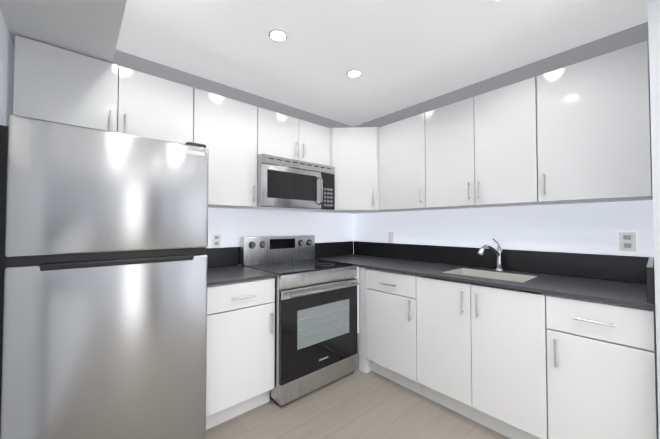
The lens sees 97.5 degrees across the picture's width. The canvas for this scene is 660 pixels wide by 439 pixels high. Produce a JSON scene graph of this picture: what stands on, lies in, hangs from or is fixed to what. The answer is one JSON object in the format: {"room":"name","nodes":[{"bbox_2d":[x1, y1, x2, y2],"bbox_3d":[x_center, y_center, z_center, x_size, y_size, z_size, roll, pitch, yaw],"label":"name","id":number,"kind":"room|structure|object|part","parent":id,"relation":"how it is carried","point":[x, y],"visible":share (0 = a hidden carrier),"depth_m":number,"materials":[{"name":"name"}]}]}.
{"room":"kitchen","nodes":[
{"label":"kitchen","id":0,"kind":"room"},
{"bbox_2d":[0,8,14,125],"bbox_3d":[-1.376,0.052,1.082,0.120,2.430,1.340,1,-2,-41],"label":"wall","id":1,"kind":"structure","parent":0,"point":[7,52],"depth_m":1.37,"materials":[{"name":"white paint"}]},
{"bbox_2d":[113,50,353,253],"bbox_3d":[-1.234,0.077,2.199,4.500,2.430,0.150,1,-2,-41],"label":"wall","id":2,"kind":"structure","parent":0,"point":[232,226],"depth_m":2.61,"materials":[{"name":"paint"}]},
{"bbox_2d":[13,35,192,143],"bbox_3d":[-1.329,-0.670,1.790,0.823,0.455,0.361,1,-2,-41],"label":"upper cabinet","id":3,"kind":"object","parent":2,"relation":"attached to","point":[56,84],"visible":0.75,"depth_m":1.61,"materials":[{"name":"white"}]},
{"bbox_2d":[212,233,220,247],"bbox_3d":[-0.927,0.171,2.361,0.072,0.116,0.009,1,-2,-41],"label":"outlet","id":4,"kind":"object","parent":2,"relation":"attached to","point":[216,240],"visible":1,"depth_m":2.36,"materials":[{"name":"white plastic"}]},
{"bbox_2d":[193,88,256,208],"bbox_3d":[-0.841,-0.493,2.215,0.468,0.790,0.361,1,-2,-41],"label":"upper cabinet","id":5,"kind":"object","parent":2,"relation":"attached to","point":[225,130],"visible":0.85,"depth_m":2.11,"materials":[{"name":"white"}]},
{"bbox_2d":[257,107,330,165],"bbox_3d":[-0.377,-0.688,2.629,0.762,0.380,0.361,1,-2,-41],"label":"upper cabinet","id":6,"kind":"object","parent":2,"relation":"attached to","point":[282,135],"visible":0.77,"depth_m":2.48,"materials":[{"name":"white"}]},
{"bbox_2d":[243,154,334,211],"bbox_3d":[-0.353,-0.294,2.583,0.756,0.405,0.445,1,-2,-41],"label":"over-the-range microwave","id":7,"kind":"object","parent":6,"relation":"attached to","point":[285,184],"visible":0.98,"depth_m":2.41,"materials":[{"name":"silver metal"}]},
{"bbox_2d":[310,127,398,213],"bbox_3d":[0.249,-0.475,2.982,0.649,0.790,0.649,1,-2,-41],"label":"upper cabinet","id":8,"kind":"object","parent":2,"relation":"attached to","point":[355,157],"visible":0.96,"depth_m":2.73,"materials":[{"name":"white laminate"}]},
{"bbox_2d":[206,333,509,438],"bbox_3d":[0.633,1.294,0.051,4.500,0.100,6.100,1,-2,-41],"label":"floor","id":9,"kind":"structure","parent":0,"point":[357,404],"depth_m":1.88,"materials":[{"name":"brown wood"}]},
{"bbox_2d":[0,125,7,428],"bbox_3d":[-1.364,0.439,1.190,0.050,1.660,0.020,1,-2,-41],"label":"strip","id":10,"kind":"object","parent":9,"relation":"on","point":[3,166],"visible":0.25,"depth_m":1.20,"materials":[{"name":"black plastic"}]},
{"bbox_2d":[0,115,208,438],"bbox_3d":[-1.194,0.429,1.616,0.760,1.700,0.706,1,-2,-41],"label":"refrigerator","id":11,"kind":"object","parent":9,"relation":"on","point":[105,301],"visible":1,"depth_m":1.30,"materials":[{"name":"grey metal"}]},
{"bbox_2d":[206,277,274,429],"bbox_3d":[-0.757,0.846,2.065,0.484,0.886,0.651,1,-2,-41],"label":"base cabinet","id":12,"kind":"object","parent":9,"relation":"on","point":[240,348],"visible":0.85,"depth_m":1.84,"materials":[{"name":"white"}]},
{"bbox_2d":[206,247,275,285],"bbox_3d":[-0.763,0.312,2.084,0.486,0.175,0.634,1,-2,-41],"label":"countertop","id":13,"kind":"structure","parent":12,"relation":"on","point":[224,267],"depth_m":2.21,"materials":[{"name":"grey stone"}]},
{"bbox_2d":[240,235,358,405],"bbox_3d":[-0.245,0.723,2.438,0.760,1.150,0.718,1,-2,-41],"label":"range","id":14,"kind":"object","parent":9,"relation":"on","point":[315,302],"visible":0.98,"depth_m":2.21,"materials":[{"name":"silver metal"}]},
{"bbox_2d":[359,267,421,394],"bbox_3d":[0.655,0.856,2.490,0.651,0.886,0.560,1,-2,-41],"label":"base cabinet","id":15,"kind":"object","parent":9,"relation":"on","point":[391,328],"depth_m":2.27,"materials":[{"name":"white"}]},
{"bbox_3d":[0.509,0.860,2.682,0.618,0.886,0.078,1,-2,-41],"label":"base cabinet filler panel","id":16,"kind":"part","parent":15,"relation":"part of","materials":[{"name":"white wood"}]},
{"bbox_2d":[416,275,547,438],"bbox_3d":[1.096,0.845,1.990,0.651,0.886,0.765,1,-2,-41],"label":"base cabinet","id":17,"kind":"object","parent":9,"relation":"on","point":[481,354],"visible":0.9,"depth_m":1.74,"materials":[{"name":"white wood"}]},
{"bbox_2d":[315,241,654,308],"bbox_3d":[0.824,0.318,2.323,0.636,0.175,2.372,1,-2,-41],"label":"countertop","id":18,"kind":"structure","parent":17,"relation":"on","point":[623,280],"depth_m":1.96,"materials":[{"name":"grey stone"}]},
{"bbox_2d":[441,268,538,293],"bbox_3d":[1.094,0.495,2.005,0.348,0.226,0.513,1,-2,-41],"label":"sink basin","id":19,"kind":"object","parent":18,"relation":"in","point":[496,275],"visible":0.06,"depth_m":2.10,"materials":[{"name":"silver metal"}]},
{"bbox_2d":[478,238,503,270],"bbox_3d":[1.184,0.257,2.119,0.260,0.244,0.100,1,-2,-41],"label":"faucet","id":20,"kind":"object","parent":18,"relation":"on","point":[498,251],"visible":1,"depth_m":2.15,"materials":[{"name":"silver metal"}]},
{"bbox_2d":[546,294,658,438],"bbox_3d":[1.476,0.835,1.559,0.651,0.886,0.378,1,-2,-41],"label":"base cabinet","id":21,"kind":"object","parent":9,"relation":"on","point":[602,369],"visible":0.96,"depth_m":1.36,"materials":[{"name":"white"}]},
{"bbox_2d":[116,0,647,126],"bbox_3d":[0.633,-1.236,0.108,4.500,0.100,6.100,1,-2,-41],"label":"ceiling","id":22,"kind":"structure","parent":0,"point":[400,54],"depth_m":1.86,"materials":[{"name":"white paint"}]},
{"bbox_2d":[0,0,126,63],"bbox_3d":[-1.287,-1.033,1.403,0.404,0.246,1.012,1,-2,-41],"label":"ceiling bulkhead","id":23,"kind":"object","parent":22,"relation":"attached to","point":[90,28],"visible":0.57,"depth_m":1.34,"materials":[{"name":"white paint"}]},
{"bbox_2d":[268,28,287,41],"bbox_3d":[-0.323,-1.144,1.797,0.120,0.016,0.120,1,-2,-41],"label":"recessed light","id":24,"kind":"object","parent":22,"relation":"in","point":[277,35],"visible":1,"depth_m":1.79,"materials":[{"name":"white"}]},
{"bbox_2d":[346,69,361,77],"bbox_3d":[0.188,-1.134,2.246,0.120,0.016,0.120,1,-2,-41],"label":"recessed light","id":25,"kind":"object","parent":22,"relation":"in","point":[353,73],"visible":1,"depth_m":2.24,"materials":[{"name":"white"}]},
{"bbox_2d":[353,22,653,332],"bbox_3d":[2.186,0.058,1.380,0.150,2.430,5.600,1,-2,-41],"label":"wall","id":26,"kind":"structure","parent":0,"point":[591,228],"depth_m":2.12,"materials":[{"name":"paint"}]},
{"bbox_2d":[388,232,393,242],"bbox_3d":[0.636,0.186,3.018,0.006,0.116,0.072,1,-2,-41],"label":"electrical outlet plate","id":27,"kind":"object","parent":26,"relation":"attached to","point":[390,237],"visible":1,"depth_m":3.01,"materials":[{"name":"white plastic"}]},
{"bbox_2d":[379,113,444,211],"bbox_3d":[0.732,-0.483,2.654,0.361,0.790,0.480,1,-2,-41],"label":"upper cabinet","id":28,"kind":"object","parent":26,"relation":"attached to","point":[402,171],"visible":0.83,"depth_m":2.54,"materials":[{"name":"white"}]},
{"bbox_2d":[425,77,549,208],"bbox_3d":[1.145,-0.493,2.185,0.361,0.790,0.762,1,-2,-41],"label":"upper cabinet","id":29,"kind":"object","parent":26,"relation":"attached to","point":[481,150],"visible":0.94,"depth_m":2.03,"materials":[{"name":"white"}]},
{"bbox_2d":[536,40,652,204],"bbox_3d":[1.555,-0.504,1.720,0.361,0.790,0.470,1,-2,-41],"label":"upper cabinet","id":30,"kind":"object","parent":26,"relation":"attached to","point":[594,129],"visible":1,"depth_m":1.59,"materials":[{"name":"white"}]},
{"bbox_2d":[619,232,635,251],"bbox_3d":[1.773,0.131,1.724,0.010,0.116,0.072,1,-2,-41],"label":"outlet","id":31,"kind":"object","parent":26,"relation":"attached to","point":[627,241],"visible":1,"depth_m":1.72,"materials":[{"name":"white plastic"}]},
{"bbox_2d":[648,0,659,438],"bbox_3d":[1.637,0.058,1.378,0.674,2.430,0.122,1,-2,-41],"label":"wall pillar","id":32,"kind":"structure","parent":0,"point":[654,34],"depth_m":1.20,"materials":[{"name":"grey paint"}]}
]}

